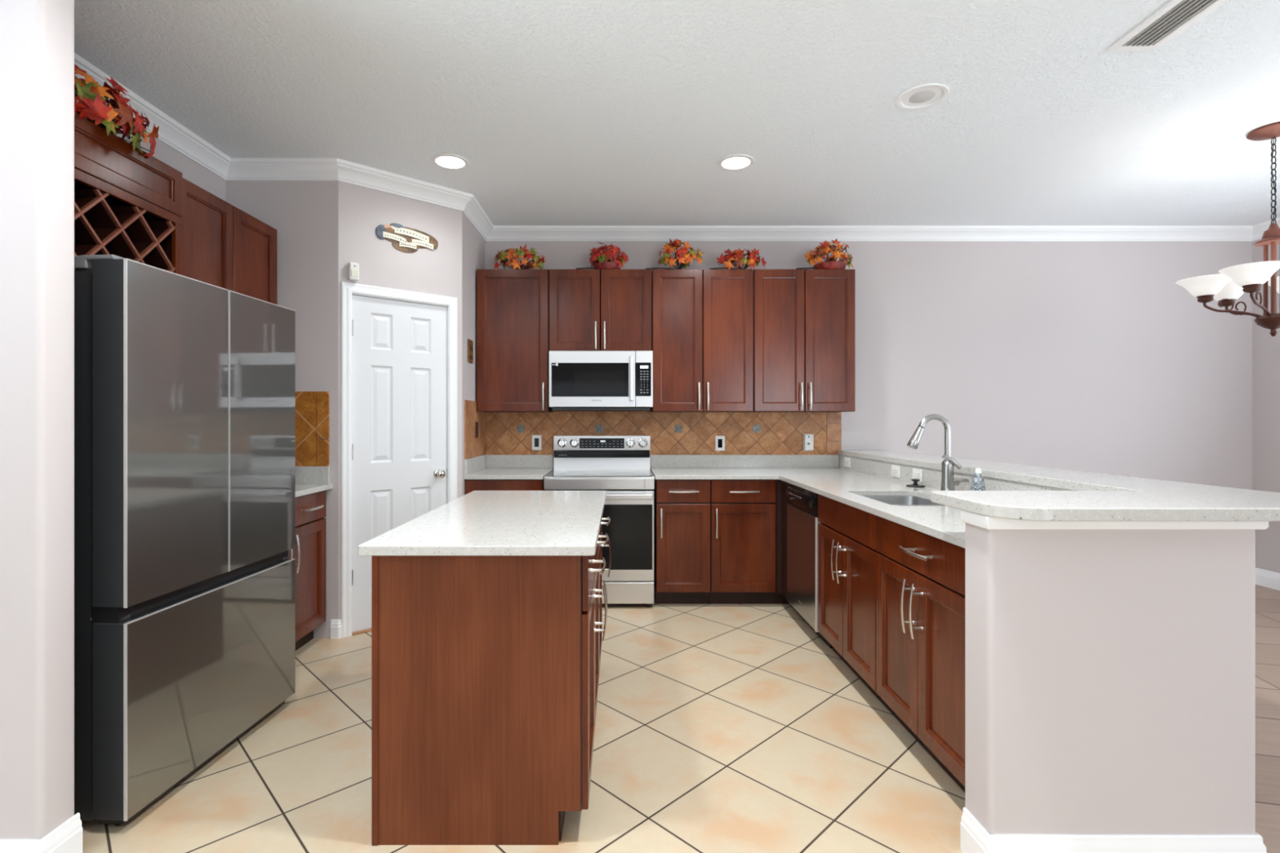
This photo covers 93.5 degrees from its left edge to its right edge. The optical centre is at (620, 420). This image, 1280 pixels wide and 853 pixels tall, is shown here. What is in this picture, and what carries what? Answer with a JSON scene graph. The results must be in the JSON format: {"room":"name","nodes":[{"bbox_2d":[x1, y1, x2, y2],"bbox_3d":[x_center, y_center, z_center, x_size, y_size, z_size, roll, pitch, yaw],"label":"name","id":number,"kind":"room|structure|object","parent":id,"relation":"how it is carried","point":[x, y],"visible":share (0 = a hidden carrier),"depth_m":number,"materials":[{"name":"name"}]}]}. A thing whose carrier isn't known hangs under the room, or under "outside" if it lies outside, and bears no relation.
{"room":"kitchen","nodes":[
{"label":"kitchen","id":0,"kind":"room"},
{"bbox_2d":[0,0,74,839],"bbox_3d":[-2.812,-0.118,1.742,2.375,2.840,0.115,0,0,0],"label":"wall","id":1,"kind":"structure","parent":0,"point":[37,37],"depth_m":1.69,"materials":[{"name":"grey paint"}]},
{"bbox_2d":[0,812,82,852],"bbox_3d":[-2.805,1.237,1.735,2.390,0.130,0.130,0,0,0],"label":"baseboard","id":2,"kind":"structure","parent":1,"relation":"attached to","point":[67,837],"depth_m":1.72,"materials":[{"name":"white paint"}]},
{"bbox_2d":[76,93,226,201],"bbox_3d":[-2.420,-0.118,2.705,0.100,2.840,1.810,0,0,0],"label":"wall","id":3,"kind":"structure","parent":0,"point":[191,171],"depth_m":3.30,"materials":[{"name":"grey paint"}]},
{"bbox_2d":[74,113,182,275],"bbox_3d":[-2.185,-0.841,2.286,0.370,0.586,0.928,0,0,0],"label":"wine rack cabinet","id":4,"kind":"object","parent":3,"relation":"attached to","point":[128,203],"visible":0.47,"depth_m":2.46,"materials":[{"name":"brown wood"}]},
{"bbox_2d":[74,64,159,158],"bbox_3d":[-2.063,-1.224,2.375,0.334,0.308,0.468,0,0,0],"label":"arrangement","id":5,"kind":"object","parent":4,"relation":"on","point":[92,98],"visible":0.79,"depth_m":2.33,"materials":[{"name":"multicoloured"}]},
{"bbox_2d":[181,177,277,305],"bbox_3d":[-2.179,-0.602,3.163,0.383,1.064,0.812,0,0,0],"label":"upper cabinet","id":6,"kind":"object","parent":3,"relation":"attached to","point":[225,246],"visible":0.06,"depth_m":3.11,"materials":[{"name":"brown wood"}]},
{"bbox_2d":[226,181,484,637],"bbox_3d":[-1.580,-0.118,4.062,1.768,2.840,0.577,0,0,-44],"label":"wall","id":7,"kind":"structure","parent":0,"point":[322,227],"depth_m":3.61,"materials":[{"name":"grey paint"}]},
{"bbox_2d":[295,391,328,466],"bbox_3d":[-2.059,0.048,3.603,0.622,0.448,0.014,0,0,0],"label":"tile backsplash","id":8,"kind":"structure","parent":7,"relation":"attached to","point":[312,408],"depth_m":3.60,"materials":[{"name":"brown tile"}]},
{"bbox_2d":[330,619,342,639],"bbox_3d":[-1.704,1.247,3.608,0.062,0.110,0.025,0,0,0],"label":"baseboard","id":9,"kind":"structure","parent":7,"relation":"attached to","point":[335,624],"depth_m":3.60,"materials":[{"name":"white paint"}]},
{"bbox_2d":[347,262,359,281],"bbox_3d":[-1.619,-0.903,3.644,0.060,0.110,0.048,0,0,-41],"label":"sensor","id":10,"kind":"object","parent":7,"relation":"attached to","point":[353,268],"visible":1,"depth_m":3.63,"materials":[{"name":"white plastic"}]},
{"bbox_2d":[340,281,457,637],"bbox_3d":[-1.415,0.232,3.877,0.750,2.141,0.160,0,0,-41],"label":"door","id":11,"kind":"structure","parent":7,"relation":"in","point":[398,348],"depth_m":3.81,"materials":[{"name":"white paint"}]},
{"bbox_2d":[375,222,438,253],"bbox_3d":[-1.370,-1.170,3.878,0.405,0.172,0.018,0,0,-41],"label":"decorative sign","id":12,"kind":"object","parent":7,"relation":"attached to","point":[404,239],"visible":1,"depth_m":3.87,"materials":[{"name":"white wood"}]},
{"bbox_2d":[467,338,473,363],"bbox_3d":[-1.083,-0.501,4.335,0.014,0.164,0.124,0,0,0],"label":"wall plaque","id":13,"kind":"object","parent":7,"relation":"attached to","point":[470,343],"visible":1,"depth_m":4.31,"materials":[{"name":"gold metal"}]},
{"bbox_2d":[464,400,485,459],"bbox_3d":[-1.085,0.060,4.505,0.010,0.413,0.629,0,0,0],"label":"tile backsplash","id":14,"kind":"structure","parent":7,"relation":"attached to","point":[473,447],"depth_m":4.41,"materials":[{"name":"brown tile"}]},
{"bbox_2d":[475,422,478,438],"bbox_3d":[-1.075,0.067,4.500,0.009,0.120,0.076,0,0,0],"label":"wall outlet","id":15,"kind":"object","parent":14,"relation":"attached to","point":[476,423],"visible":1,"depth_m":4.48,"materials":[{"name":"brown plastic"}]},
{"bbox_2d":[594,262,620,269],"bbox_3d":[-0.101,-1.163,4.600,0.203,0.057,0.203,0,0,0],"label":"basket","id":16,"kind":"object","parent":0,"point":[601,265],"depth_m":4.52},
{"bbox_2d":[74,0,1279,226],"bbox_3d":[0.535,-1.588,-0.835,9.270,0.100,11.530,0,0,0],"label":"ceiling","id":17,"kind":"structure","parent":0,"point":[561,113],"depth_m":2.87,"materials":[{"name":"white paint"}]},
{"bbox_2d":[431,153,469,169],"bbox_3d":[-1.011,-1.534,3.570,0.216,0.007,0.216,0,0,0],"label":"recessed light","id":18,"kind":"object","parent":17,"relation":"in","point":[446,161],"visible":1,"depth_m":3.57,"materials":[{"name":"white"}]},
{"bbox_2d":[717,154,754,170],"bbox_3d":[0.686,-1.534,3.580,0.216,0.007,0.216,0,0,0],"label":"recessed light","id":19,"kind":"object","parent":17,"relation":"in","point":[737,162],"visible":1,"depth_m":3.57,"materials":[{"name":"white"}]},
{"bbox_2d":[895,83,949,110],"bbox_3d":[1.430,-1.534,2.856,0.228,0.007,0.228,0,0,0],"label":"recessed light","id":20,"kind":"object","parent":17,"relation":"in","point":[922,96],"visible":1,"depth_m":2.85,"materials":[{"name":"white"}]},
{"bbox_2d":[1107,0,1227,51],"bbox_3d":[2.110,-1.532,2.160,0.196,0.014,0.660,0,0,0],"label":"ceiling vent","id":21,"kind":"object","parent":17,"relation":"in","point":[1175,13],"visible":1,"depth_m":2.32,"materials":[{"name":"white metal"}]},
{"bbox_2d":[1175,121,1279,336],"bbox_3d":[3.440,-0.991,3.170,0.765,1.094,0.695,0,0,34],"label":"chandelier","id":22,"kind":"object","parent":17,"relation":"hanging from","point":[1224,288],"visible":1,"depth_m":3.17,"materials":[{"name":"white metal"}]},
{"bbox_2d":[80,584,1279,852],"bbox_3d":[0.535,1.342,-0.835,9.070,0.080,11.330,0,0,0],"label":"floor","id":23,"kind":"structure","parent":0,"point":[720,728],"depth_m":2.29,"materials":[{"name":"tile"}]},
{"bbox_2d":[74,254,295,826],"bbox_3d":[-1.889,0.388,2.355,0.721,1.828,0.894,0,0,3],"label":"refrigerator","id":24,"kind":"object","parent":23,"relation":"on","point":[184,387],"visible":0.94,"depth_m":2.07,"materials":[{"name":"grey metal"}]},
{"bbox_2d":[288,490,325,650],"bbox_3d":[-2.038,0.855,3.226,0.661,0.895,0.752,0,0,0],"label":"base cabinet","id":25,"kind":"object","parent":23,"relation":"on","point":[308,553],"visible":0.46,"depth_m":3.42,"materials":[{"name":"brown wood"}]},
{"bbox_2d":[295,466,332,497],"bbox_3d":[-2.049,0.340,3.228,0.642,0.135,0.765,0,0,0],"label":"countertop","id":26,"kind":"structure","parent":25,"relation":"on","point":[308,479],"depth_m":3.59,"materials":[{"name":"stone"}]},
{"bbox_2d":[371,516,610,845],"bbox_3d":[-0.408,0.855,2.545,0.712,0.895,1.404,0,0,0],"label":"kitchen island","id":27,"kind":"object","parent":23,"relation":"on","point":[486,669],"visible":0.91,"depth_m":1.85,"materials":[{"name":"brown wood"}]},
{"bbox_2d":[357,490,606,555],"bbox_3d":[-0.438,0.392,2.538,0.719,0.030,1.449,0,0,0],"label":"island countertop","id":28,"kind":"structure","parent":27,"relation":"on","point":[477,522],"depth_m":2.12,"materials":[{"name":"stone"}]},
{"bbox_2d":[465,479,545,494],"bbox_3d":[-0.816,0.855,4.487,0.545,0.895,0.681,0,0,0],"label":"base cabinet","id":29,"kind":"object","parent":23,"relation":"on","point":[471,485],"visible":0.06,"depth_m":4.20,"materials":[{"name":"brown wood"}]},
{"bbox_2d":[463,453,553,479],"bbox_3d":[-0.815,0.337,4.501,0.550,0.140,0.658,0,0,0],"label":"countertop","id":30,"kind":"structure","parent":29,"relation":"on","point":[486,466],"depth_m":4.67,"materials":[{"name":"stone"}]},
{"bbox_2d":[543,435,654,607],"bbox_3d":[-0.149,0.710,4.465,0.765,1.185,0.700,0,0,0],"label":"range","id":31,"kind":"object","parent":23,"relation":"on","point":[620,466],"visible":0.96,"depth_m":4.17,"materials":[{"name":"grey metal"}]},
{"bbox_2d":[543,469,654,478],"bbox_3d":[-0.149,0.390,4.455,0.765,0.013,0.589,0,0,0],"label":"cooktop","id":32,"kind":"object","parent":31,"relation":"in","point":[556,473],"depth_m":4.36,"materials":[{"name":"white glass"}]},
{"bbox_2d":[653,479,710,604],"bbox_3d":[0.437,0.855,4.487,0.382,0.895,0.681,0,0,0],"label":"base cabinet","id":33,"kind":"object","parent":23,"relation":"on","point":[682,507],"visible":0.96,"depth_m":4.20,"materials":[{"name":"brown wood"}]},
{"bbox_2d":[709,479,775,604],"bbox_3d":[0.858,0.855,4.487,0.455,0.895,0.681,0,0,0],"label":"base cabinet","id":34,"kind":"object","parent":23,"relation":"on","point":[743,511],"visible":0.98,"depth_m":4.20,"materials":[{"name":"brown wood"}]},
{"bbox_2d":[773,479,799,614],"bbox_3d":[1.151,0.855,4.171,0.128,0.895,0.247,0,0,0],"label":"filler panel","id":35,"kind":"object","parent":23,"relation":"on","point":[780,597],"visible":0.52,"depth_m":4.20,"materials":[{"name":"brown wood"}]},
{"bbox_2d":[785,483,832,648],"bbox_3d":[1.397,0.860,3.739,0.635,0.885,0.603,0,0,0],"label":"dishwasher","id":36,"kind":"object","parent":23,"relation":"on","point":[802,522],"visible":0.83,"depth_m":3.67,"materials":[{"name":"grey metal"}]},
{"bbox_2d":[817,493,894,715],"bbox_3d":[1.409,0.855,3.039,0.672,0.895,0.782,0,0,0],"label":"base cabinet","id":37,"kind":"object","parent":23,"relation":"on","point":[847,551],"visible":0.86,"depth_m":2.97,"materials":[{"name":"brown wood"}]},
{"bbox_2d":[875,515,964,791],"bbox_3d":[1.409,0.855,2.239,0.672,0.895,0.812,0,0,0],"label":"base cabinet","id":38,"kind":"object","parent":23,"relation":"on","point":[920,576],"visible":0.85,"depth_m":2.23,"materials":[{"name":"brown wood"}]},
{"bbox_2d":[650,454,1071,548],"bbox_3d":[1.002,0.338,3.329,1.529,0.139,3.003,0,0,0],"label":"countertop","id":39,"kind":"structure","parent":38,"relation":"on","point":[825,475],"depth_m":3.72,"materials":[{"name":"stone"}]},
{"bbox_2d":[844,457,850,467],"bbox_3d":[1.742,0.319,4.630,0.010,0.074,0.115,0,0,0],"label":"wall outlet","id":40,"kind":"object","parent":39,"relation":"attached to","point":[846,460],"visible":1,"depth_m":4.62,"materials":[{"name":"white plastic"}]},
{"bbox_2d":[891,464,900,477],"bbox_3d":[1.742,0.319,3.815,0.010,0.074,0.115,0,0,0],"label":"wall outlet","id":41,"kind":"object","parent":39,"relation":"attached to","point":[895,469],"visible":1,"depth_m":3.80,"materials":[{"name":"white plastic"}]},
{"bbox_2d":[892,468,897,474],"bbox_3d":[1.740,0.319,3.815,0.003,0.034,0.067,0,0,0],"label":"receptacle","id":42,"kind":"object","parent":41,"relation":"attached to","point":[895,471],"depth_m":3.81,"materials":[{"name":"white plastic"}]},
{"bbox_2d":[865,496,945,506],"bbox_3d":[1.400,0.504,2.966,0.402,0.193,0.620,0,0,0],"label":"sink","id":43,"kind":"object","parent":39,"relation":"in","point":[894,500],"visible":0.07,"depth_m":3.26,"materials":[{"name":"silver metal"}]},
{"bbox_2d":[906,479,924,487],"bbox_3d":[1.690,0.355,3.450,0.100,0.044,0.100,0,0,0],"label":"stopper","id":44,"kind":"object","parent":39,"relation":"on","point":[915,484],"visible":1,"depth_m":3.43,"materials":[{"name":"black plastic"}]},
{"bbox_2d":[912,468,922,482],"bbox_3d":[1.742,0.319,3.535,0.010,0.074,0.115,0,0,0],"label":"wall outlet","id":45,"kind":"object","parent":39,"relation":"attached to","point":[917,473],"visible":0.91,"depth_m":3.52,"materials":[{"name":"white plastic"}]},
{"bbox_2d":[914,471,919,478],"bbox_3d":[1.740,0.319,3.535,0.003,0.034,0.067,0,0,0],"label":"receptacle","id":46,"kind":"object","parent":45,"relation":"attached to","point":[917,474],"depth_m":3.53,"materials":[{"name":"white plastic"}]},
{"bbox_2d":[906,413,968,490],"bbox_3d":[1.609,0.171,3.044,0.324,0.412,0.075,0,0,0],"label":"faucet","id":47,"kind":"object","parent":39,"relation":"on","point":[948,481],"visible":0.9,"depth_m":3.03,"materials":[{"name":"silver metal"}]},
{"bbox_2d":[970,467,986,490],"bbox_3d":[1.655,0.297,2.785,0.066,0.160,0.066,0,0,0],"label":"soap bottle","id":48,"kind":"object","parent":39,"relation":"on","point":[978,482],"visible":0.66,"depth_m":2.77,"materials":[{"name":"clear glass"}]},
{"bbox_2d":[484,241,1252,489],"bbox_3d":[2.040,-0.118,4.880,6.260,2.840,0.100,0,0,0],"label":"wall","id":49,"kind":"structure","parent":0,"point":[1091,357],"depth_m":4.83,"materials":[{"name":"grey paint"}]},
{"bbox_2d":[476,269,553,412],"bbox_3d":[-0.809,-0.602,4.636,0.538,1.064,0.388,0,0,0],"label":"upper cabinet","id":50,"kind":"object","parent":49,"relation":"attached to","point":[513,305],"visible":0.99,"depth_m":4.50,"materials":[{"name":"brown wood"}]},
{"bbox_2d":[493,244,546,269],"bbox_3d":[-0.767,-1.238,4.609,0.406,0.224,0.209,0,0,0],"label":"arrangement","id":51,"kind":"object","parent":50,"relation":"on","point":[522,253],"visible":0.97,"depth_m":4.56,"materials":[{"name":"multicoloured"}]},
{"bbox_2d":[549,269,651,351],"bbox_3d":[-0.153,-0.827,4.636,0.770,0.614,0.388,0,0,0],"label":"upper cabinet","id":52,"kind":"object","parent":49,"relation":"attached to","point":[590,309],"visible":0.96,"depth_m":4.50,"materials":[{"name":"brown wood"}]},
{"bbox_2d":[548,351,653,411],"bbox_3d":[-0.147,-0.295,4.609,0.766,0.443,0.433,0,0,0],"label":"microwave","id":53,"kind":"object","parent":52,"relation":"attached to","point":[579,380],"visible":1,"depth_m":4.42,"materials":[{"name":"grey metal"}]},
{"bbox_2d":[575,242,628,269],"bbox_3d":[-0.139,-1.252,4.611,0.398,0.236,0.226,0,0,0],"label":"arrangement","id":54,"kind":"object","parent":52,"relation":"on","point":[597,258],"visible":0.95,"depth_m":4.55,"materials":[{"name":"red plant"}]},
{"bbox_2d":[485,410,841,454],"bbox_3d":[0.339,0.087,4.823,2.858,0.370,0.012,0,0,0],"label":"tile backsplash","id":55,"kind":"structure","parent":49,"relation":"attached to","point":[506,433],"depth_m":4.82,"materials":[{"name":"brown tile"}]},
{"bbox_2d":[532,435,541,449],"bbox_3d":[-0.673,0.173,4.816,0.076,0.120,0.009,0,0,0],"label":"wall outlet","id":56,"kind":"object","parent":55,"relation":"attached to","point":[536,439],"visible":1,"depth_m":4.81,"materials":[{"name":"white plastic"}]},
{"bbox_2d":[534,438,538,446],"bbox_3d":[-0.673,0.173,4.812,0.035,0.070,0.003,0,0,0],"label":"receptacle","id":57,"kind":"object","parent":56,"relation":"attached to","point":[536,440],"depth_m":4.81,"materials":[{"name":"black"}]},
{"bbox_2d":[715,435,724,450],"bbox_3d":[0.795,0.179,4.816,0.076,0.120,0.009,0,0,0],"label":"wall outlet","id":58,"kind":"object","parent":55,"relation":"attached to","point":[719,440],"visible":1,"depth_m":4.81,"materials":[{"name":"white plastic"}]},
{"bbox_2d":[717,439,722,447],"bbox_3d":[0.795,0.179,4.812,0.035,0.070,0.003,0,0,0],"label":"receptacle","id":59,"kind":"object","parent":58,"relation":"attached to","point":[719,441],"depth_m":4.81,"materials":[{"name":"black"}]},
{"bbox_2d":[803,434,813,451],"bbox_3d":[1.500,0.173,4.801,0.074,0.136,0.038,0,0,0],"label":"wall outlet","id":60,"kind":"object","parent":55,"relation":"attached to","point":[807,438],"visible":1,"depth_m":4.79,"materials":[{"name":"white plastic"}]},
{"bbox_2d":[649,269,753,412],"bbox_3d":[0.614,-0.602,4.636,0.758,1.064,0.388,0,0,0],"label":"upper cabinet","id":61,"kind":"object","parent":49,"relation":"attached to","point":[702,320],"visible":0.99,"depth_m":4.50,"materials":[{"name":"brown wood"}]},
{"bbox_2d":[645,238,703,269],"bbox_3d":[0.410,-1.266,4.595,0.462,0.261,0.172,0,0,-6],"label":"arrangement","id":62,"kind":"object","parent":61,"relation":"on","point":[684,256],"visible":0.95,"depth_m":4.57,"materials":[{"name":"orange plant"}]},
{"bbox_2d":[709,247,766,269],"bbox_3d":[0.896,-1.231,4.612,0.457,0.208,0.213,0,0,0],"label":"arrangement","id":63,"kind":"object","parent":61,"relation":"on","point":[737,258],"visible":0.94,"depth_m":4.58,"materials":[{"name":"orange"}]},
{"bbox_2d":[750,269,855,412],"bbox_3d":[1.375,-0.602,4.636,0.758,1.064,0.388,0,0,0],"label":"upper cabinet","id":64,"kind":"object","parent":49,"relation":"attached to","point":[804,320],"visible":0.98,"depth_m":4.50,"materials":[{"name":"brown wood"}]},
{"bbox_2d":[795,239,853,269],"bbox_3d":[1.559,-1.266,4.600,0.485,0.264,0.241,0,0,0],"label":"arrangement","id":65,"kind":"object","parent":64,"relation":"on","point":[824,250],"visible":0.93,"depth_m":4.55,"materials":[{"name":"orange plant"}]},
{"bbox_2d":[813,261,845,269],"bbox_3d":[1.597,-1.163,4.600,0.241,0.057,0.241,0,0,0],"label":"basket","id":66,"kind":"object","parent":64,"relation":"on","point":[820,264],"depth_m":4.51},
{"bbox_2d":[964,522,1255,834],"bbox_3d":[1.455,0.785,3.268,0.820,1.034,3.125,0,0,0],"label":"wall","id":67,"kind":"structure","parent":0,"point":[1110,674],"depth_m":1.71,"materials":[{"name":"grey paint"}]},
{"bbox_2d":[838,449,1279,521],"bbox_3d":[1.576,0.250,3.215,1.108,0.036,3.229,0,0,0],"label":"breakfast bar","id":68,"kind":"object","parent":67,"relation":"on","point":[1092,496],"visible":1,"depth_m":1.84,"materials":[{"name":"stone"}]},
{"bbox_2d":[960,807,1266,852],"bbox_3d":[1.425,1.237,1.758,0.790,0.130,0.135,0,0,0],"label":"baseboard","id":69,"kind":"structure","parent":67,"relation":"attached to","point":[974,838],"depth_m":1.70,"materials":[{"name":"white paint"}]},
{"bbox_2d":[960,510,1268,529],"bbox_3d":[1.425,0.287,1.757,0.792,0.038,0.136,0,0,0],"label":"trim","id":70,"kind":"structure","parent":67,"relation":"attached to","point":[988,522],"depth_m":1.69,"materials":[{"name":"white paint"}]},
{"bbox_2d":[1252,239,1279,573],"bbox_3d":[5.120,-0.118,-0.835,0.100,2.840,11.330,0,0,0],"label":"wall","id":71,"kind":"structure","parent":0,"point":[1265,347],"depth_m":4.73,"materials":[{"name":"grey paint"}]},
{"bbox_2d":[74,53,1279,241],"bbox_3d":[1.350,-1.489,-0.835,7.440,0.098,11.330,0,0,0],"label":"trim","id":72,"kind":"structure","parent":71,"relation":"attached to","point":[171,132],"depth_m":4.75,"materials":[{"name":"white paint"}]},
{"bbox_2d":[1255,567,1279,591],"bbox_3d":[3.470,1.237,-0.835,3.200,0.130,11.330,0,0,0],"label":"baseboard","id":73,"kind":"structure","parent":71,"relation":"attached to","point":[1264,578],"depth_m":4.70,"materials":[{"name":"white paint"}]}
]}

